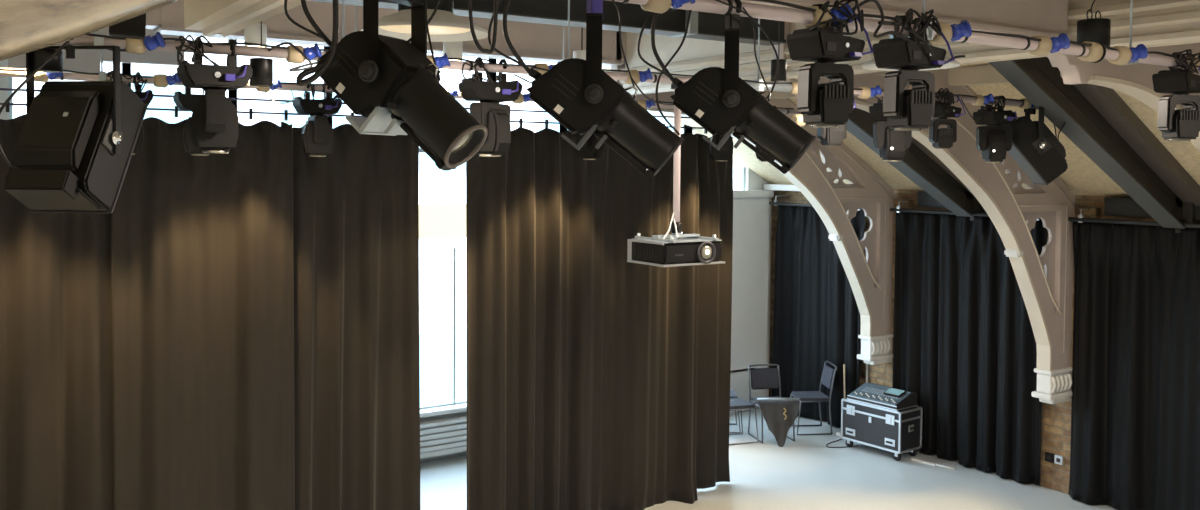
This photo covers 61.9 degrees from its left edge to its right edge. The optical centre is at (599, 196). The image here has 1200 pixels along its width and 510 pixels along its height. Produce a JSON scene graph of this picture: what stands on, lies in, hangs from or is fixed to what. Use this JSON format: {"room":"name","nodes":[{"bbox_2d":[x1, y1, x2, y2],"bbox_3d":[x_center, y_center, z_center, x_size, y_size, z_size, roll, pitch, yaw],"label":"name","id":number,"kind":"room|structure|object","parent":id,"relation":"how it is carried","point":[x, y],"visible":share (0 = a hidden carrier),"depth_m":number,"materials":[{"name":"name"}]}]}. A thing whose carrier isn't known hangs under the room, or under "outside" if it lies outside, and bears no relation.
{"room":"theater studio","nodes":[
{"label":"theater studio","id":0,"kind":"room"},
{"bbox_2d":[0,114,114,509],"bbox_3d":[-4.211,1.284,6.901,1.683,3.720,0.214,-1,2,-36],"label":"curtain","id":1,"kind":"object","parent":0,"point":[57,420],"visible":0.73,"depth_m":7.12,"materials":[{"name":"black fabric"}]},
{"bbox_2d":[0,27,771,461],"bbox_3d":[-2.928,0.227,10.824,13.320,5.600,0.250,-1,2,-34],"label":"wall","id":2,"kind":"structure","parent":0,"point":[86,60],"depth_m":9.67,"materials":[{"name":"white paint"}]},
{"bbox_2d":[8,63,130,118],"bbox_3d":[-4.995,0.416,9.429,1.059,4.180,0.080,-1,2,-34],"label":"window","id":3,"kind":"structure","parent":2,"relation":"in","point":[126,67],"depth_m":9.10,"materials":[{"name":"grey glass"}]},
{"bbox_2d":[228,39,236,109],"bbox_3d":[-4.170,0.405,9.976,1.059,4.180,0.080,-1,2,-34],"label":"window","id":4,"kind":"structure","parent":2,"relation":"in","point":[231,93],"depth_m":10.17,"materials":[{"name":"grey"}]},
{"bbox_2d":[419,58,496,409],"bbox_3d":[-1.698,0.372,11.615,1.059,4.180,0.080,-1,2,-34],"label":"window","id":5,"kind":"structure","parent":2,"relation":"in","point":[493,74],"depth_m":11.63,"materials":[{"name":"grey"}]},
{"bbox_2d":[420,367,755,417],"bbox_3d":[-1.621,2.441,11.540,9.000,0.050,0.180,-1,2,-34],"label":"trim","id":6,"kind":"structure","parent":2,"relation":"attached to","point":[429,412],"depth_m":11.38,"materials":[{"name":"white paint"}]},
{"bbox_2d":[739,166,744,189],"bbox_3d":[1.598,0.328,13.801,1.059,4.180,0.080,-1,2,-34],"label":"window","id":7,"kind":"structure","parent":2,"relation":"in","point":[742,168],"depth_m":14.02,"materials":[{"name":"grey glass"}]},
{"bbox_2d":[730,190,773,412],"bbox_3d":[2.037,1.439,13.894,0.800,3.060,0.200,-1,2,-34],"label":"column","id":8,"kind":"structure","parent":2,"relation":"attached to","point":[750,256],"depth_m":13.84,"materials":[{"name":"white paint"}]},
{"bbox_2d":[770,64,1061,98],"bbox_3d":[4.564,-1.024,7.193,0.140,0.160,14.000,-1,2,-34],"label":"trim","id":9,"kind":"structure","parent":2,"relation":"attached to","point":[979,74],"depth_m":8.95,"materials":[{"name":"beige wood"}]},
{"bbox_2d":[420,408,1116,509],"bbox_3d":[1.001,3.350,4.963,13.320,0.200,14.550,-1,2,-34],"label":"floor","id":10,"kind":"structure","parent":0,"point":[804,473],"depth_m":10.76,"materials":[{"name":"grey concrete"}]},
{"bbox_2d":[420,416,466,458],"bbox_3d":[-1.704,2.780,11.402,2.200,0.480,0.100,-1,2,-34],"label":"radiator","id":11,"kind":"object","parent":10,"relation":"on","point":[449,448],"visible":0.21,"depth_m":11.31,"materials":[{"name":"white metal"}]},
{"bbox_2d":[466,127,698,509],"bbox_3d":[-0.083,1.231,9.433,2.584,3.730,0.266,-1,2,-34],"label":"curtain","id":12,"kind":"object","parent":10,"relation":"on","point":[582,357],"visible":0.89,"depth_m":9.33,"materials":[{"name":"black fabric"}]},
{"bbox_2d":[694,134,732,488],"bbox_3d":[1.096,1.198,10.446,0.752,3.710,0.139,-1,2,-31],"label":"curtain","id":13,"kind":"object","parent":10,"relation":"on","point":[715,178],"visible":0.64,"depth_m":10.45,"materials":[{"name":"black fabric"}]},
{"bbox_2d":[729,398,758,444],"bbox_3d":[1.637,2.577,12.382,0.520,0.874,0.442,0,2,-19],"label":"chair","id":14,"kind":"object","parent":10,"relation":"on","point":[740,404],"visible":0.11,"depth_m":12.26,"materials":[{"name":"grey fabric"}]},
{"bbox_2d":[748,364,794,443],"bbox_3d":[2.136,2.576,12.515,0.442,0.874,0.520,0,2,-14],"label":"chair","id":15,"kind":"object","parent":10,"relation":"on","point":[761,378],"visible":0.74,"depth_m":12.68,"materials":[{"name":"grey fabric"}]},
{"bbox_2d":[754,398,798,446],"bbox_3d":[2.168,2.747,12.190,0.540,0.601,0.265,0,2,-6],"label":"cloth","id":16,"kind":"object","parent":15,"relation":"on","point":[779,414],"visible":1,"depth_m":12.12,"materials":[{"name":"grey fabric"}]},
{"bbox_2d":[790,361,836,434],"bbox_3d":[2.724,2.570,12.844,0.520,0.874,0.442,0,2,-6],"label":"chair","id":17,"kind":"object","parent":10,"relation":"on","point":[828,374],"visible":1,"depth_m":12.73,"materials":[{"name":"grey fabric"}]},
{"bbox_2d":[841,397,922,460],"bbox_3d":[3.352,2.750,11.921,0.454,0.587,0.864,-1,2,-38],"label":"flight case","id":18,"kind":"object","parent":10,"relation":"on","point":[898,432],"visible":0.93,"depth_m":11.71,"materials":[{"name":"grey laminate"}]},
{"bbox_2d":[847,383,917,410],"bbox_3d":[3.364,2.363,11.924,0.406,0.180,0.710,-1,2,-38],"label":"mixing console","id":19,"kind":"object","parent":18,"relation":"on","point":[868,393],"visible":1,"depth_m":11.79,"materials":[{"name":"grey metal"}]},
{"bbox_2d":[1040,207,1100,493],"bbox_3d":[4.904,1.603,10.460,0.100,3.000,0.560,-1,2,-34],"label":"brick pier","id":20,"kind":"object","parent":10,"relation":"on","point":[1056,418],"visible":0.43,"depth_m":10.52,"materials":[{"name":"brown brick"}]},
{"bbox_2d":[773,22,1074,403],"bbox_3d":[1.418,0.005,8.086,8.460,4.310,0.300,-1,2,-34],"label":"roof truss","id":21,"kind":"object","parent":20,"relation":"attached to","point":[1047,294],"visible":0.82,"depth_m":9.97,"materials":[{"name":"white paint"}]},
{"bbox_2d":[311,0,786,45],"bbox_3d":[-0.311,-1.354,6.838,4.170,0.340,0.282,-1,2,-34],"label":"girder","id":22,"kind":"object","parent":21,"relation":"attached to","point":[702,25],"visible":0.72,"depth_m":7.07,"materials":[{"name":"metal"}]},
{"bbox_2d":[869,199,912,387],"bbox_3d":[3.605,1.529,12.417,0.100,3.000,0.560,-1,2,-34],"label":"brick pier","id":23,"kind":"object","parent":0,"point":[879,374],"visible":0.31,"depth_m":12.35,"materials":[{"name":"brown brick"}]},
{"bbox_2d":[146,0,893,364],"bbox_3d":[-1.640,-0.045,8.877,12.680,4.310,0.300,-1,2,-34],"label":"roof truss","id":24,"kind":"object","parent":23,"relation":"attached to","point":[836,204],"visible":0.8,"depth_m":11.55,"materials":[{"name":"white paint"}]},
{"bbox_2d":[602,62,1199,196],"bbox_3d":[1.022,-1.032,4.843,12.820,2.378,14.600,-1,2,-34],"label":"ceiling","id":25,"kind":"structure","parent":0,"point":[1082,176],"depth_m":9.95,"materials":[{"name":"beige paint"}]},
{"bbox_2d":[32,49,62,72],"bbox_3d":[-2.487,-1.314,4.484,0.130,1.502,0.130,-1,2,-34],"label":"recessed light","id":26,"kind":"object","parent":25,"relation":"in","point":[55,65],"visible":0.77,"depth_m":4.46,"materials":[{"name":"black metal"}]},
{"bbox_2d":[0,0,177,60],"bbox_3d":[-0.621,-0.408,1.086,1.819,1.192,0.325,-1,2,-38],"label":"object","id":27,"kind":"structure","parent":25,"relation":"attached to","point":[26,26],"depth_m":1.04,"materials":[{"name":"beige paint"}]},
{"bbox_2d":[109,13,145,39],"bbox_3d":[-1.584,-1.239,3.345,0.115,1.405,0.100,0,2,-26],"label":"box","id":28,"kind":"object","parent":25,"relation":"hanging from","point":[133,28],"visible":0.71,"depth_m":3.33,"materials":[{"name":"black metal"}]},
{"bbox_2d":[0,88,364,120],"bbox_3d":[-3.158,-0.672,7.425,3.960,0.163,0.024,-1,2,-34],"label":"track","id":29,"kind":"object","parent":25,"relation":"attached to","point":[175,109],"visible":0.3,"depth_m":7.70,"materials":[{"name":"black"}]},
{"bbox_2d":[111,117,294,509],"bbox_3d":[-2.940,1.274,7.530,1.320,3.720,0.191,-1,2,-32],"label":"curtain","id":30,"kind":"object","parent":29,"relation":"hanging from","point":[202,246],"visible":0.94,"depth_m":7.55,"materials":[{"name":"black fabric"}]},
{"bbox_2d":[281,122,420,509],"bbox_3d":[-2.078,1.255,8.338,1.200,3.720,0.196,-1,2,-34],"label":"curtain","id":31,"kind":"object","parent":29,"relation":"hanging from","point":[356,206],"visible":0.87,"depth_m":8.36,"materials":[{"name":"black fabric"}]},
{"bbox_2d":[464,107,706,133],"bbox_3d":[0.026,-0.715,9.537,3.600,0.163,0.024,-1,2,-34],"label":"track","id":32,"kind":"object","parent":25,"relation":"hanging from","point":[520,121],"visible":0.17,"depth_m":9.18,"materials":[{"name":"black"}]},
{"bbox_2d":[847,108,985,220],"bbox_3d":[2.651,-0.906,10.227,4.057,2.393,0.200,-1,2,-34],"label":"rafter","id":33,"kind":"object","parent":25,"relation":"attached to","point":[915,165],"visible":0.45,"depth_m":10.82,"materials":[{"name":"grey paint"}]},
{"bbox_2d":[988,57,1199,232],"bbox_3d":[3.911,-0.834,8.328,4.057,2.393,0.200,-1,2,-34],"label":"rafter","id":34,"kind":"object","parent":25,"relation":"attached to","point":[1042,84],"visible":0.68,"depth_m":8.54,"materials":[{"name":"grey paint"}]},
{"bbox_2d":[769,189,1155,396],"bbox_3d":[6.426,1.567,8.527,0.300,3.220,14.600,-1,2,-34],"label":"wall","id":35,"kind":"structure","parent":0,"point":[794,196],"depth_m":12.85,"materials":[{"name":"paint"}]},
{"bbox_2d":[763,184,799,190],"bbox_3d":[2.936,-0.107,13.322,0.180,0.080,2.050,-1,2,-34],"label":"trim","id":36,"kind":"structure","parent":35,"relation":"attached to","point":[780,187],"depth_m":13.83,"materials":[{"name":"white paint"}]},
{"bbox_2d":[769,196,862,209],"bbox_3d":[2.933,0.076,13.255,0.262,0.139,1.730,-1,2,-34],"label":"pole","id":37,"kind":"object","parent":35,"relation":"attached to","point":[775,203],"visible":0.37,"depth_m":13.61,"materials":[{"name":"black metal"}]},
{"bbox_2d":[772,205,865,427],"bbox_3d":[2.890,1.545,13.287,0.165,2.860,1.603,-1,2,-34],"label":"curtain","id":38,"kind":"object","parent":37,"relation":"hanging from","point":[817,320],"visible":0.75,"depth_m":13.36,"materials":[{"name":"black fabric"}]},
{"bbox_2d":[911,137,971,193],"bbox_3d":[2.705,-1.083,10.184,3.890,2.272,0.220,-1,2,-34],"label":"trim","id":39,"kind":"structure","parent":35,"relation":"attached to","point":[918,144],"depth_m":10.84,"materials":[{"name":"paint"}]},
{"bbox_2d":[917,191,983,208],"bbox_3d":[4.260,0.046,11.391,0.110,0.180,1.500,-1,2,-34],"label":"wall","id":40,"kind":"structure","parent":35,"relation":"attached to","point":[924,199],"depth_m":11.88,"materials":[{"name":"black paint"}]},
{"bbox_2d":[890,201,1040,219],"bbox_3d":[4.196,0.148,11.352,0.262,0.139,2.060,-1,2,-34],"label":"pole","id":41,"kind":"object","parent":35,"relation":"attached to","point":[898,209],"visible":0.41,"depth_m":11.67,"materials":[{"name":"black metal"}]},
{"bbox_2d":[892,212,1046,485],"bbox_3d":[4.150,1.617,11.376,0.182,2.860,1.983,-1,2,-33],"label":"curtain","id":42,"kind":"object","parent":41,"relation":"hanging from","point":[964,342],"visible":0.83,"depth_m":11.29,"materials":[{"name":"black fabric"}]},
{"bbox_2d":[1057,67,1199,205],"bbox_3d":[3.977,-1.011,8.269,3.890,2.272,0.220,-1,2,-34],"label":"trim","id":43,"kind":"structure","parent":35,"relation":"attached to","point":[1106,101],"depth_m":8.72,"materials":[{"name":"paint"}]},
{"bbox_2d":[1068,209,1199,227],"bbox_3d":[5.453,0.219,9.458,0.262,0.139,2.010,-1,2,-34],"label":"pole","id":44,"kind":"object","parent":35,"relation":"attached to","point":[1080,219],"visible":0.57,"depth_m":9.80,"materials":[{"name":"black metal"}]},
{"bbox_2d":[1068,221,1199,509],"bbox_3d":[5.388,1.688,9.493,0.164,2.860,1.955,-1,2,-34],"label":"curtain","id":45,"kind":"object","parent":44,"relation":"hanging from","point":[1135,405],"visible":1,"depth_m":9.74,"materials":[{"name":"black fabric"}]},
{"bbox_2d":[1104,197,1199,219],"bbox_3d":[5.518,0.118,9.496,0.110,0.180,1.450,-1,2,-34],"label":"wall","id":46,"kind":"structure","parent":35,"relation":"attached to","point":[1112,206],"depth_m":9.89,"materials":[{"name":"brown brick"}]},
{"bbox_3d":[1.031,-2.123,4.807,4.780,0.150,14.600,-1,2,-34],"label":"ceiling","id":47,"kind":"structure","parent":0,"visible":0},
{"bbox_2d":[244,23,266,46],"bbox_3d":[-2.391,-1.593,6.939,0.150,1.102,0.150,-1,2,-34],"label":"recessed light","id":48,"kind":"object","parent":47,"relation":"in","point":[252,34],"visible":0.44,"depth_m":6.89,"materials":[{"name":"white paint"}]},
{"bbox_2d":[250,21,272,86],"bbox_3d":[-1.688,-1.314,4.979,0.110,1.522,0.110,-1,2,-34],"label":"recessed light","id":49,"kind":"object","parent":47,"relation":"in","point":[262,75],"visible":0.98,"depth_m":4.96,"materials":[{"name":"black metal"}]},
{"bbox_2d":[0,5,800,113],"bbox_3d":[-0.958,-1.459,7.929,7.200,1.411,0.134,-1,2,-34],"label":"bar","id":50,"kind":"object","parent":47,"relation":"hanging from","point":[158,80],"visible":0.36,"depth_m":6.65,"materials":[{"name":"beige metal"}]},
{"bbox_2d":[46,72,62,79],"bbox_3d":[-3.432,-0.778,6.296,0.076,0.072,0.081,-19,14,-3],"label":"power socket","id":51,"kind":"object","parent":50,"relation":"attached to","point":[59,76],"depth_m":6.27,"materials":[{"name":"blue plastic"}]},
{"bbox_2d":[107,70,153,154],"bbox_3d":[-3.110,-0.550,6.561,0.316,0.549,0.278,-1,2,-34],"label":"lamp","id":52,"kind":"object","parent":50,"relation":"hanging from","point":[146,97],"visible":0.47,"depth_m":6.54,"materials":[{"name":"black metal"}]},
{"bbox_2d":[166,72,180,85],"bbox_3d":[-2.849,-0.785,6.683,0.076,0.072,0.081,-19,14,-3],"label":"power socket","id":53,"kind":"object","parent":50,"relation":"attached to","point":[171,80],"depth_m":6.66,"materials":[{"name":"blue plastic"}]},
{"bbox_2d":[173,86,225,155],"bbox_3d":[-2.727,-0.557,6.815,0.316,0.553,0.278,-1,2,-34],"label":"lamp","id":54,"kind":"object","parent":50,"relation":"hanging from","point":[186,101],"visible":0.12,"depth_m":6.73,"materials":[{"name":"black metal"}]},
{"bbox_2d":[270,78,281,90],"bbox_3d":[-2.290,-0.793,7.053,0.076,0.072,0.081,-19,14,-3],"label":"power socket","id":55,"kind":"object","parent":50,"relation":"attached to","point":[277,84],"depth_m":7.03,"materials":[{"name":"blue plastic"}]},
{"bbox_2d":[292,83,341,156],"bbox_3d":[-2.044,-0.565,7.268,0.336,0.550,0.276,-1,2,-34],"label":"lamp","id":56,"kind":"object","parent":50,"relation":"hanging from","point":[317,136],"visible":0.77,"depth_m":7.18,"materials":[{"name":"black metal"}]},
{"bbox_2d":[576,130,602,159],"bbox_3d":[-0.080,-0.591,8.559,0.316,0.552,0.250,-1,2,-34],"label":"lamp","id":57,"kind":"object","parent":50,"relation":"hanging from","point":[588,151],"visible":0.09,"depth_m":8.50,"materials":[{"name":"black metal"}]},
{"bbox_2d":[709,134,733,160],"bbox_3d":[1.139,-0.607,9.379,0.316,0.549,0.270,-1,2,-34],"label":"lamp","id":58,"kind":"object","parent":50,"relation":"hanging from","point":[726,151],"visible":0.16,"depth_m":9.32,"materials":[{"name":"black metal"}]},
{"bbox_2d":[360,0,487,41],"bbox_3d":[-0.792,-1.399,4.549,0.580,1.310,0.580,-1,2,-34],"label":"pendant lamp","id":59,"kind":"object","parent":47,"relation":"hanging from","point":[445,26],"visible":0.73,"depth_m":4.49,"materials":[{"name":"white metal"}]},
{"bbox_2d":[379,25,469,33],"bbox_3d":[-0.797,-0.770,4.570,0.418,0.008,0.418,-1,2,-34],"label":"diffuser","id":60,"kind":"object","parent":59,"relation":"attached to","point":[394,28],"depth_m":4.61,"materials":[{"name":"beige plastic"}]},
{"bbox_2d":[443,41,462,60],"bbox_3d":[-1.141,-1.610,7.768,0.150,1.102,0.150,-1,2,-34],"label":"recessed light","id":61,"kind":"object","parent":47,"relation":"in","point":[454,49],"visible":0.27,"depth_m":7.72,"materials":[{"name":"white paint"}]},
{"bbox_2d":[58,0,1034,126],"bbox_3d":[0.598,-1.285,6.327,7.818,1.631,0.134,-1,2,-34],"label":"bar","id":62,"kind":"object","parent":47,"relation":"hanging from","point":[96,38],"visible":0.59,"depth_m":5.41,"materials":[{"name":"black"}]},
{"bbox_2d":[0,38,147,212],"bbox_3d":[-2.339,-0.339,4.423,0.474,0.820,0.580,1,2,6],"label":"floodlight","id":63,"kind":"object","parent":62,"relation":"hanging from","point":[74,147],"visible":0.91,"depth_m":4.33,"materials":[{"name":"black metal"}]},
{"bbox_2d":[143,32,165,50],"bbox_3d":[-2.041,-0.711,4.580,0.076,0.072,0.081,-19,14,-3],"label":"power socket","id":64,"kind":"object","parent":62,"relation":"attached to","point":[154,42],"depth_m":4.56,"materials":[{"name":"blue plastic"}]},
{"bbox_2d":[175,35,252,153],"bbox_3d":[-1.851,-0.482,4.757,0.352,0.551,0.279,-1,2,-34],"label":"lamp","id":65,"kind":"object","parent":62,"relation":"hanging from","point":[214,118],"visible":0.99,"depth_m":4.69,"materials":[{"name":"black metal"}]},
{"bbox_2d":[268,42,317,71],"bbox_3d":[-1.417,-0.664,4.980,0.463,0.192,0.020,-1,2,-32],"label":"cable","id":66,"kind":"object","parent":62,"relation":"hanging from","point":[310,63],"visible":0.6,"depth_m":4.93,"materials":[{"name":"black rubber"}]},
{"bbox_2d":[303,43,321,60],"bbox_3d":[-1.433,-0.719,4.983,0.076,0.072,0.081,-19,14,-3],"label":"power socket","id":67,"kind":"object","parent":62,"relation":"attached to","point":[314,53],"depth_m":4.96,"materials":[{"name":"blue plastic"}]},
{"bbox_2d":[435,53,449,68],"bbox_3d":[-0.849,-0.727,5.370,0.076,0.072,0.081,-19,14,-3],"label":"power socket","id":68,"kind":"object","parent":62,"relation":"attached to","point":[443,62],"depth_m":5.34,"materials":[{"name":"blue plastic"}]},
{"bbox_2d":[458,57,522,156],"bbox_3d":[-0.629,-0.497,5.557,0.370,0.549,0.251,-1,2,-34],"label":"lamp","id":69,"kind":"object","parent":62,"relation":"hanging from","point":[495,116],"visible":0.95,"depth_m":5.50,"materials":[{"name":"black metal"}]},
{"bbox_2d":[639,68,652,81],"bbox_3d":[0.276,-0.742,6.116,0.076,0.072,0.081,-19,14,-3],"label":"power socket","id":70,"kind":"object","parent":62,"relation":"attached to","point":[644,76],"depth_m":6.09,"materials":[{"name":"blue plastic"}]},
{"bbox_2d":[627,84,724,266],"bbox_3d":[0.488,-0.149,6.317,0.490,1.133,0.409,-1,2,-34],"label":"projector","id":71,"kind":"object","parent":62,"relation":"hanging from","point":[675,249],"visible":0.98,"depth_m":6.24,"materials":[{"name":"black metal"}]},
{"bbox_2d":[634,244,660,259],"bbox_3d":[0.294,0.343,6.192,0.002,0.080,0.276,-1,2,-34],"label":"vent","id":72,"kind":"object","parent":71,"relation":"attached to","point":[641,251],"depth_m":6.19,"materials":[{"name":"black plastic"}]},
{"bbox_2d":[817,82,855,145],"bbox_3d":[1.653,-0.591,7.056,0.251,0.466,0.209,-1,2,-34],"label":"lamp","id":73,"kind":"object","parent":62,"relation":"hanging from","point":[835,136],"visible":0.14,"depth_m":7.01,"materials":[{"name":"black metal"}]},
{"bbox_2d":[870,85,881,96],"bbox_3d":[1.992,-0.765,7.255,0.076,0.072,0.081,-19,14,-3],"label":"power socket","id":74,"kind":"object","parent":62,"relation":"attached to","point":[877,91],"depth_m":7.22,"materials":[{"name":"blue plastic"}]},
{"bbox_2d":[869,88,911,161],"bbox_3d":[2.177,-0.537,7.418,0.316,0.554,0.250,-1,2,-34],"label":"lamp","id":75,"kind":"object","parent":62,"relation":"hanging from","point":[891,144],"visible":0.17,"depth_m":7.37,"materials":[{"name":"black metal"}]},
{"bbox_2d":[929,88,965,148],"bbox_3d":[2.654,-0.602,7.720,0.290,0.461,0.209,-1,2,-34],"label":"lamp","id":76,"kind":"object","parent":62,"relation":"hanging from","point":[942,138],"visible":0.95,"depth_m":7.68,"materials":[{"name":"black metal"}]},
{"bbox_2d":[973,95,1016,162],"bbox_3d":[3.203,-0.549,8.097,0.316,0.549,0.249,-1,2,-34],"label":"lamp","id":77,"kind":"object","parent":62,"relation":"hanging from","point":[994,139],"visible":0.95,"depth_m":8.05,"materials":[{"name":"black metal"}]},
{"bbox_2d":[1001,106,1067,184],"bbox_3d":[3.623,-0.466,8.410,0.545,0.729,0.474,1,2,8],"label":"floodlight","id":78,"kind":"object","parent":62,"relation":"hanging from","point":[1037,151],"visible":0.82,"depth_m":8.23,"materials":[{"name":"black metal"}]},
{"bbox_2d":[1007,144,1044,182],"bbox_3d":[3.529,-0.324,8.429,0.003,0.524,0.350,-39,-4,8],"label":"diffuser","id":79,"kind":"object","parent":78,"relation":"attached to","point":[1016,152],"depth_m":8.31,"materials":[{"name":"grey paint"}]},
{"bbox_2d":[573,28,585,59],"bbox_3d":[-0.149,-1.623,8.425,0.150,1.102,0.150,-1,2,-34],"label":"recessed light","id":80,"kind":"object","parent":47,"relation":"in","point":[581,54],"visible":0.41,"depth_m":8.37,"materials":[{"name":"white paint"}]},
{"bbox_2d":[606,0,1199,69],"bbox_3d":[1.875,-1.318,4.293,7.300,1.413,0.136,-1,2,-34],"label":"bar","id":81,"kind":"object","parent":47,"relation":"hanging from","point":[1038,45],"visible":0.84,"depth_m":3.98,"materials":[{"name":"beige"}]},
{"bbox_2d":[296,0,340,85],"bbox_3d":[-0.732,-0.639,2.614,0.127,0.703,0.033,-1,3,-44],"label":"cable","id":82,"kind":"object","parent":81,"relation":"hanging from","point":[318,70],"visible":1,"depth_m":2.63,"materials":[{"name":"black rubber"}]},
{"bbox_2d":[284,0,487,170],"bbox_3d":[-0.561,-0.405,2.736,0.550,0.664,0.278,1,2,28],"label":"spotlight","id":83,"kind":"object","parent":81,"relation":"hanging from","point":[392,82],"visible":0.97,"depth_m":2.66,"materials":[{"name":"black metal"}]},
{"bbox_2d":[468,0,497,53],"bbox_3d":[-0.335,-0.654,2.875,0.098,0.483,0.012,-1,2,-34],"label":"cable","id":84,"kind":"object","parent":81,"relation":"hanging from","point":[472,30],"visible":1,"depth_m":2.88,"materials":[{"name":"black rubber"}]},
{"bbox_2d":[488,0,683,177],"bbox_3d":[-0.036,-0.384,3.098,0.595,0.651,0.278,1,2,7],"label":"spotlight","id":85,"kind":"object","parent":81,"relation":"hanging from","point":[577,93],"visible":0.98,"depth_m":3.02,"materials":[{"name":"black metal"}]},
{"bbox_2d":[655,10,691,134],"bbox_3d":[0.243,-0.412,3.243,0.172,0.425,0.018,-1,3,-44],"label":"cable","id":86,"kind":"object","parent":81,"relation":"hanging from","point":[689,15],"visible":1,"depth_m":3.22,"materials":[{"name":"black rubber"}]},
{"bbox_2d":[671,0,694,8],"bbox_3d":[0.261,-0.649,3.228,0.076,0.072,0.081,-19,14,-3],"label":"power socket","id":87,"kind":"object","parent":81,"relation":"attached to","point":[675,4],"depth_m":3.22,"materials":[{"name":"blue plastic"}]},
{"bbox_2d":[637,0,815,173],"bbox_3d":[0.442,-0.400,3.407,0.576,0.641,0.276,1,2,20],"label":"spotlight","id":88,"kind":"object","parent":81,"relation":"hanging from","point":[717,99],"visible":0.89,"depth_m":3.33,"materials":[{"name":"black metal"}]},
{"bbox_2d":[715,0,778,98],"bbox_3d":[0.489,-0.480,3.368,0.310,0.356,0.007,-1,2,-34],"label":"cable","id":89,"kind":"object","parent":81,"relation":"hanging from","point":[722,2],"visible":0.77,"depth_m":3.42,"materials":[{"name":"black rubber"}]},
{"bbox_2d":[771,21,786,81],"bbox_3d":[0.974,-1.346,5.399,0.084,1.442,0.084,-1,2,-34],"label":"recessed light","id":90,"kind":"object","parent":81,"relation":"hanging from","point":[781,77],"visible":0.86,"depth_m":5.39,"materials":[{"name":"black metal"}]},
{"bbox_2d":[786,0,872,127],"bbox_3d":[0.834,-0.486,3.634,0.270,0.465,0.209,-1,2,-34],"label":"lamp","id":91,"kind":"object","parent":81,"relation":"hanging from","point":[825,105],"visible":0.95,"depth_m":3.59,"materials":[{"name":"black metal"}]},
{"bbox_2d":[830,4,852,25],"bbox_3d":[0.869,-0.657,3.631,0.076,0.072,0.081,-19,14,-3],"label":"power socket","id":92,"kind":"object","parent":81,"relation":"attached to","point":[839,15],"depth_m":3.60,"materials":[{"name":"blue plastic"}]},
{"bbox_2d":[851,0,916,43],"bbox_3d":[1.049,-0.651,3.703,0.364,0.152,0.033,-1,2,-29],"label":"cable","id":93,"kind":"object","parent":81,"relation":"hanging from","point":[882,22],"visible":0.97,"depth_m":3.69,"materials":[{"name":"black rubber"}]},
{"bbox_2d":[872,8,953,130],"bbox_3d":[1.188,-0.492,3.869,0.332,0.467,0.209,-1,2,-34],"label":"lamp","id":94,"kind":"object","parent":81,"relation":"hanging from","point":[913,109],"visible":0.94,"depth_m":3.85,"materials":[{"name":"black metal"}]},
{"bbox_2d":[901,27,965,63],"bbox_3d":[1.302,-0.579,3.858,0.355,0.141,0.046,-1,2,-30],"label":"cable","id":95,"kind":"object","parent":81,"relation":"hanging from","point":[908,30],"visible":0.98,"depth_m":3.81,"materials":[{"name":"black rubber"}]},
{"bbox_2d":[950,20,971,41],"bbox_3d":[1.435,-0.665,4.007,0.076,0.072,0.081,-19,14,-3],"label":"power socket","id":96,"kind":"object","parent":81,"relation":"attached to","point":[961,32],"depth_m":3.98,"materials":[{"name":"blue plastic"}]},
{"bbox_2d":[1050,33,1069,52],"bbox_3d":[2.002,-0.672,4.383,0.076,0.072,0.081,-19,14,-3],"label":"power socket","id":97,"kind":"object","parent":81,"relation":"attached to","point":[1059,44],"depth_m":4.35,"materials":[{"name":"blue plastic"}]},
{"bbox_2d":[1129,44,1147,62],"bbox_3d":[2.535,-0.679,4.736,0.076,0.072,0.081,-19,14,-3],"label":"power socket","id":98,"kind":"object","parent":81,"relation":"attached to","point":[1138,53],"depth_m":4.71,"materials":[{"name":"blue plastic"}]},
{"bbox_2d":[1152,49,1199,140],"bbox_3d":[2.908,-0.513,5.010,0.343,0.463,0.209,-1,2,-34],"label":"lamp","id":99,"kind":"object","parent":81,"relation":"hanging from","point":[1180,124],"visible":0.98,"depth_m":4.99,"materials":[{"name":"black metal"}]},
{"bbox_2d":[862,35,959,70],"bbox_3d":[1.922,-1.444,6.156,0.580,1.280,0.580,-1,2,-34],"label":"pendant lamp","id":100,"kind":"object","parent":47,"relation":"hanging from","point":[870,65],"visible":0.17,"depth_m":6.25,"materials":[{"name":"white paint"}]},
{"bbox_2d":[1077,0,1110,46],"bbox_3d":[2.702,-1.424,5.450,0.166,1.262,0.166,-1,2,-34],"label":"junction box","id":101,"kind":"object","parent":47,"relation":"in","point":[1095,29],"visible":0.76,"depth_m":5.40,"materials":[{"name":"black metal"}]},
{"bbox_3d":[6.203,1.676,8.503,0.100,3.000,0.560,-1,2,-34],"label":"brick pier","id":102,"kind":"object","parent":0,"visible":0},
{"bbox_2d":[733,0,1199,150],"bbox_3d":[2.716,0.079,6.129,8.460,4.310,0.300,-1,2,-34],"label":"roof truss","id":103,"kind":"object","parent":102,"relation":"attached to","point":[1049,18],"visible":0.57,"depth_m":5.85,"materials":[{"name":"white paint"}]},
{"bbox_2d":[184,0,310,36],"bbox_3d":[0.416,-1.076,1.676,0.270,0.650,9.400,-1,2,-34],"label":"trim","id":104,"kind":"structure","parent":103,"relation":"attached to","point":[225,17],"depth_m":5.01,"materials":[{"name":"beige wood"}]},
{"bbox_2d":[620,0,1199,94],"bbox_3d":[3.538,-1.163,5.127,0.270,0.650,11.700,-1,2,-34],"label":"trim","id":105,"kind":"structure","parent":103,"relation":"attached to","point":[1155,23],"depth_m":6.63,"materials":[{"name":"beige wood"}]},
{"label":"outside","id":106,"kind":"structure","parent":0,"visible":0},
{"bbox_3d":[-5.813,5.586,26.972,60.000,0.200,29.000,-1,2,-34],"label":"paving","id":107,"kind":"object","parent":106,"visible":0},
{"bbox_2d":[12,36,735,405],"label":"window","id":108,"kind":"structure","parent":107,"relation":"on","point":[442,194],"depth_m":20.54,"materials":[{"name":"white glass"}]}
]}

